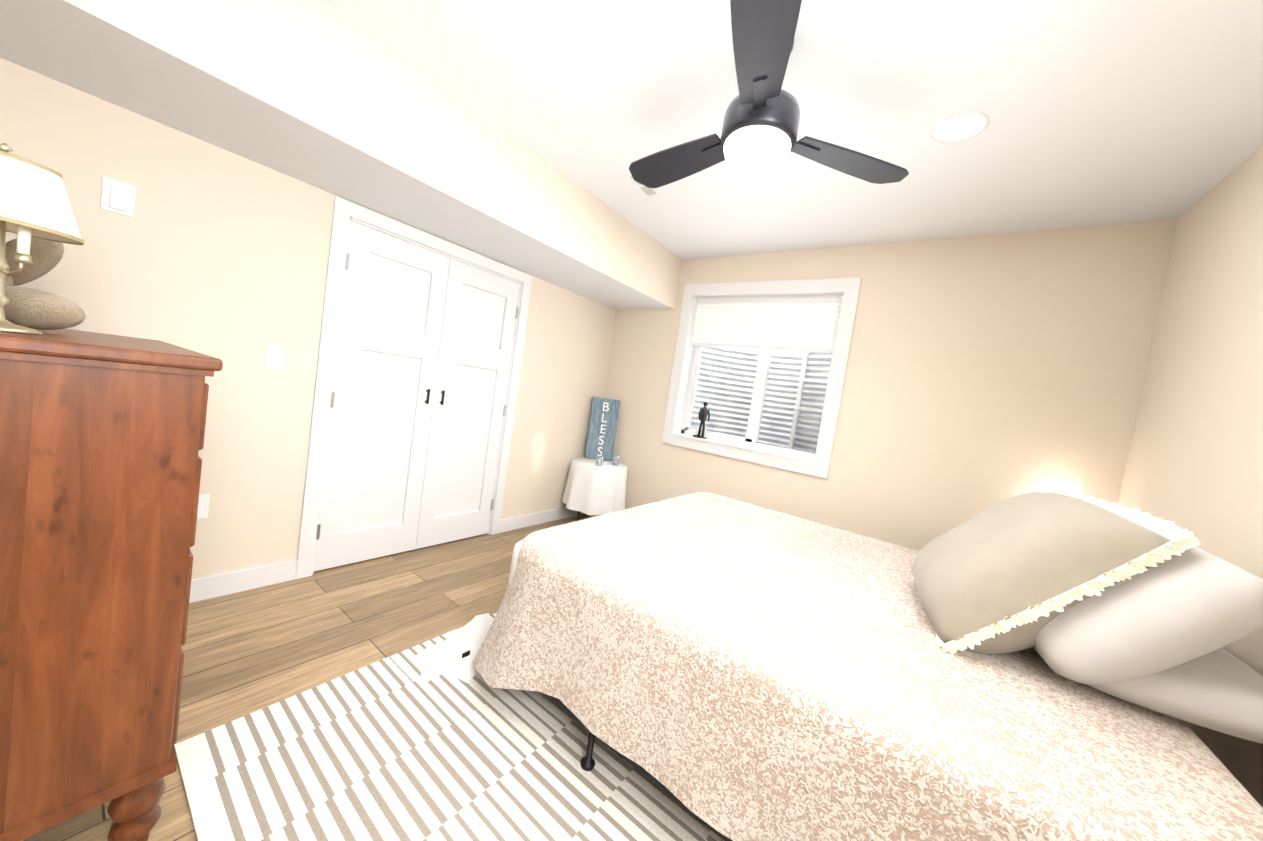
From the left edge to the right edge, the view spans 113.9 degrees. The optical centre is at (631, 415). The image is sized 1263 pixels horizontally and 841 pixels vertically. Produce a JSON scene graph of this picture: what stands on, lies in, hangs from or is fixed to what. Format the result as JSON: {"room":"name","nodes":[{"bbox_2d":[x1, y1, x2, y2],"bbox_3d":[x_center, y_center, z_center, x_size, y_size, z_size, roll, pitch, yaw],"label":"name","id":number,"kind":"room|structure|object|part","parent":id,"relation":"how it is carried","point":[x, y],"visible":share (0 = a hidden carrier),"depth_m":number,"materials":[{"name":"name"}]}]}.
{"room":"bedroom","nodes":[
{"label":"bedroom","id":0,"kind":"room"},
{"bbox_2d":[0,58,615,579],"bbox_3d":[-1.419,-0.347,2.837,0.266,2.580,3.620,10,4,36],"label":"wall","id":1,"kind":"structure","parent":0,"point":[380,384],"depth_m":2.24,"materials":[{"name":"beige paint"}]},
{"bbox_2d":[100,176,136,217],"bbox_3d":[-2.045,-0.871,1.639,0.020,0.125,0.085,10,4,36],"label":"switch","id":2,"kind":"object","parent":1,"relation":"attached to","point":[118,195],"depth_m":1.64,"materials":[{"name":"white plastic"}]},
{"bbox_2d":[189,559,297,602],"bbox_3d":[-2.211,0.839,1.848,0.015,0.110,1.130,10,4,36],"label":"baseboard","id":3,"kind":"structure","parent":1,"relation":"attached to","point":[209,587],"depth_m":2.12,"materials":[{"name":"white wood"}]},
{"bbox_2d":[264,344,285,369],"bbox_3d":[-1.821,-0.296,2.101,0.012,0.120,0.075,10,4,36],"label":"switch","id":4,"kind":"object","parent":1,"relation":"attached to","point":[274,354],"depth_m":2.10,"materials":[{"name":"white plastic"}]},
{"bbox_3d":[-1.545,-0.078,2.583,0.034,2.014,0.584,10,4,36],"label":"closet door","id":5,"kind":"part","parent":1,"relation":"part of","materials":[{"name":"white wood"}]},
{"bbox_3d":[-1.385,-0.107,2.831,0.118,2.115,1.350,10,4,36],"label":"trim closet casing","id":6,"kind":"part","parent":1,"relation":"part of","materials":[{"name":"white wood"}]},
{"bbox_3d":[-1.369,-0.128,2.758,0.030,0.100,0.012,10,4,36],"label":"closet door handle","id":7,"kind":"part","parent":1,"relation":"part of","materials":[{"name":"black metal"}]},
{"bbox_3d":[-1.309,-0.124,2.841,0.030,0.100,0.012,10,4,36],"label":"closet door handle","id":8,"kind":"part","parent":1,"relation":"part of","materials":[{"name":"black metal"}]},
{"bbox_3d":[-1.203,-0.053,3.060,0.034,2.014,0.584,10,4,36],"label":"closet door","id":9,"kind":"part","parent":1,"relation":"part of","materials":[{"name":"white wood"}]},
{"bbox_2d":[499,507,584,532],"bbox_3d":[-0.780,0.942,3.846,0.015,0.110,1.090,10,4,36],"label":"baseboard","id":10,"kind":"structure","parent":1,"relation":"attached to","point":[507,524],"depth_m":3.71,"materials":[{"name":"white wood"}]},
{"bbox_2d":[22,514,595,840],"bbox_3d":[-0.090,1.267,1.803,4.030,0.120,4.060,10,4,36],"label":"floor","id":11,"kind":"structure","parent":0,"point":[246,652],"depth_m":1.93,"materials":[{"name":"brown wood"}]},
{"bbox_2d":[0,329,222,840],"bbox_3d":[-1.641,0.390,1.104,1.064,1.240,0.557,10,4,36],"label":"dresser","id":12,"kind":"object","parent":11,"relation":"on","point":[102,440],"visible":1,"depth_m":0.89,"materials":[{"name":"brown wood"}]},
{"bbox_2d":[0,143,83,334],"bbox_3d":[-1.294,-0.365,0.841,0.207,0.378,0.207,10,4,36],"label":"light","id":13,"kind":"object","parent":12,"relation":"on","point":[34,201],"visible":1,"depth_m":0.84,"materials":[{"name":"white fabric"}]},
{"bbox_3d":[-1.280,-0.455,0.836,0.204,0.130,0.204,10,4,36],"label":"lamp shade","id":14,"kind":"part","parent":13,"relation":"part of","materials":[{"name":"beige fabric"}]},
{"bbox_2d":[4,237,85,329],"bbox_3d":[-1.507,-0.414,0.929,0.363,0.405,0.342,10,4,36],"label":"sculpture","id":15,"kind":"object","parent":12,"relation":"on","point":[33,308],"visible":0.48,"depth_m":1.00,"materials":[{"name":"stone"}]},
{"bbox_2d":[174,613,723,840],"bbox_3d":[0.321,1.275,1.545,2.570,0.010,2.480,10,4,36],"label":"rug","id":16,"kind":"object","parent":11,"relation":"on","point":[392,748],"visible":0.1,"depth_m":1.31,"materials":[{"name":"white fabric"}]},
{"bbox_2d":[414,613,492,682],"bbox_3d":[-0.773,1.070,1.924,0.399,0.039,0.497,10,4,36],"label":"sheepskin throw","id":17,"kind":"object","parent":16,"relation":"on","point":[436,660],"visible":0.73,"depth_m":1.83,"materials":[{"name":"white fur"}]},
{"bbox_2d":[462,492,1262,840],"bbox_3d":[0.842,0.738,1.840,2.281,1.168,2.020,10,4,36],"label":"bed","id":18,"kind":"object","parent":16,"relation":"on","point":[1040,666],"visible":1,"depth_m":1.13,"materials":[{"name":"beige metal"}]},
{"bbox_2d":[998,519,1262,684],"bbox_3d":[1.518,0.567,1.328,0.424,0.457,0.740,10,4,36],"label":"pillow","id":19,"kind":"object","parent":18,"relation":"on","point":[1105,603],"depth_m":1.09,"materials":[{"name":"white fabric"}]},
{"bbox_2d":[562,457,627,520],"bbox_3d":[-0.339,0.749,3.843,0.588,0.624,0.592,10,4,36],"label":"side table","id":20,"kind":"object","parent":11,"relation":"on","point":[592,487],"visible":0.96,"depth_m":3.61,"materials":[{"name":"white fabric"}]},
{"bbox_2d":[596,456,603,465],"bbox_3d":[-0.285,0.405,3.649,0.071,0.082,0.071,10,3,24],"label":"glass cup","id":21,"kind":"object","parent":20,"relation":"on","point":[601,461],"depth_m":3.65,"materials":[{"name":"clear glass"}]},
{"bbox_2d":[585,397,619,460],"bbox_3d":[-0.280,0.131,4.017,0.270,0.596,0.100,8,3,-9],"label":"blessed sign","id":22,"kind":"object","parent":20,"relation":"on","point":[602,427],"visible":0.98,"depth_m":4.01,"materials":[{"name":"blue wood"}]},
{"bbox_2d":[612,454,619,465],"bbox_3d":[-0.144,0.411,3.793,0.071,0.097,0.071,10,3,24],"label":"glass cup","id":23,"kind":"object","parent":20,"relation":"on","point":[615,462],"depth_m":3.78,"materials":[{"name":"clear glass"}]},
{"bbox_3d":[2.190,1.198,2.261,0.392,0.625,0.200,10,4,36],"label":"nightstand","id":24,"kind":"object","parent":11,"relation":"on","visible":0},
{"bbox_2d":[1037,477,1081,496],"bbox_3d":[2.280,0.620,2.229,0.200,0.545,0.200,10,4,36],"label":"lamp","id":25,"kind":"object","parent":24,"relation":"on","point":[1052,485],"visible":0.15,"depth_m":2.17,"materials":[{"name":"white ceramic"}]},
{"bbox_2d":[0,0,681,309],"bbox_3d":[-0.900,-1.330,2.516,0.700,0.454,3.620,10,4,36],"label":"soffit","id":26,"kind":"structure","parent":0,"point":[324,95],"depth_m":1.70,"materials":[{"name":"beige paint"}]},
{"bbox_2d":[325,0,1262,259],"bbox_3d":[0.299,-1.401,1.662,4.030,0.120,4.060,10,4,36],"label":"ceiling","id":27,"kind":"structure","parent":0,"point":[1102,112],"depth_m":1.64,"materials":[{"name":"white paint"}]},
{"bbox_2d":[640,187,655,195],"bbox_3d":[0.105,-1.413,2.589,0.060,0.009,0.090,10,4,36],"label":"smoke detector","id":28,"kind":"object","parent":27,"relation":"in","point":[648,191],"depth_m":2.58,"materials":[{"name":"grey plastic"}]},
{"bbox_2d":[629,0,908,187],"bbox_3d":[0.359,-1.098,1.468,1.060,0.442,1.120,10,4,36],"label":"ceiling fan","id":29,"kind":"object","parent":27,"relation":"hanging from","point":[760,127],"visible":1,"depth_m":1.36,"materials":[{"name":"grey metal"}]},
{"bbox_3d":[0.208,-1.056,1.722,0.536,0.041,0.212,10,4,36],"label":"blade","id":30,"kind":"part","parent":29,"relation":"part of","materials":[{"name":"black"}]},
{"bbox_3d":[0.468,-1.123,1.440,0.260,0.357,0.260,10,4,36],"label":"motor","id":31,"kind":"part","parent":29,"relation":"part of","materials":[{"name":"grey metal"}]},
{"bbox_3d":[0.361,-1.000,1.087,0.287,0.041,0.512,10,4,36],"label":"blade","id":32,"kind":"part","parent":29,"relation":"part of","materials":[{"name":"black"}]},
{"bbox_3d":[0.812,-0.958,1.546,0.383,0.041,0.456,10,4,36],"label":"blade","id":33,"kind":"part","parent":29,"relation":"part of","materials":[{"name":"black"}]},
{"bbox_2d":[930,111,989,142],"bbox_3d":[1.352,-1.186,1.697,0.194,0.006,0.194,10,4,36],"label":"recessed light","id":34,"kind":"object","parent":27,"relation":"in","point":[959,127],"depth_m":1.69,"materials":[{"name":"white plastic"}]},
{"bbox_2d":[603,219,1176,550],"bbox_3d":[1.221,0.013,3.292,4.030,2.580,0.220,10,4,36],"label":"wall","id":35,"kind":"structure","parent":0,"point":[983,373],"depth_m":2.63,"materials":[{"name":"beige paint"}]},
{"bbox_2d":[691,346,831,453],"bbox_3d":[1.402,-0.318,3.982,2.120,2.245,1.060,10,4,36],"label":"window well","id":36,"kind":"object","parent":35,"relation":"attached to","point":[776,357],"depth_m":4.32,"materials":[{"name":"metal"}]},
{"bbox_2d":[661,277,861,478],"bbox_3d":[0.995,-0.360,3.412,1.420,1.450,0.180,10,4,36],"label":"window","id":37,"kind":"structure","parent":35,"relation":"in","point":[848,289],"depth_m":3.27,"materials":[{"name":"white wood"}]},
{"bbox_2d":[693,402,709,438],"bbox_3d":[0.639,0.038,3.659,0.122,0.325,0.081,10,4,36],"label":"figurine","id":38,"kind":"object","parent":37,"relation":"on","point":[704,413],"visible":0.98,"depth_m":3.64,"materials":[{"name":"brown metal"}]},
{"bbox_2d":[692,302,840,348],"bbox_3d":[1.055,-0.752,3.394,1.204,0.355,0.004,10,4,36],"label":"window shade","id":39,"kind":"object","parent":37,"relation":"hanging from","point":[801,324],"visible":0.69,"depth_m":3.34,"materials":[{"name":"white fabric"}]},
{"bbox_3d":[1.061,-0.763,3.400,1.212,0.428,0.045,10,4,36],"label":"window blind rails","id":40,"kind":"part","parent":37,"relation":"part of","materials":[{"name":"white fabric"}]},
{"bbox_3d":[1.059,-0.355,3.501,1.240,1.270,0.060,10,4,36],"label":"frame","id":41,"kind":"part","parent":35,"relation":"part of","materials":[{"name":"white"}]},
{"bbox_2d":[1117,145,1262,807],"bbox_3d":[1.629,0.214,0.626,0.220,2.580,3.620,10,4,36],"label":"wall","id":42,"kind":"structure","parent":0,"point":[1194,462],"depth_m":1.60,"materials":[{"name":"beige paint"}]}
]}

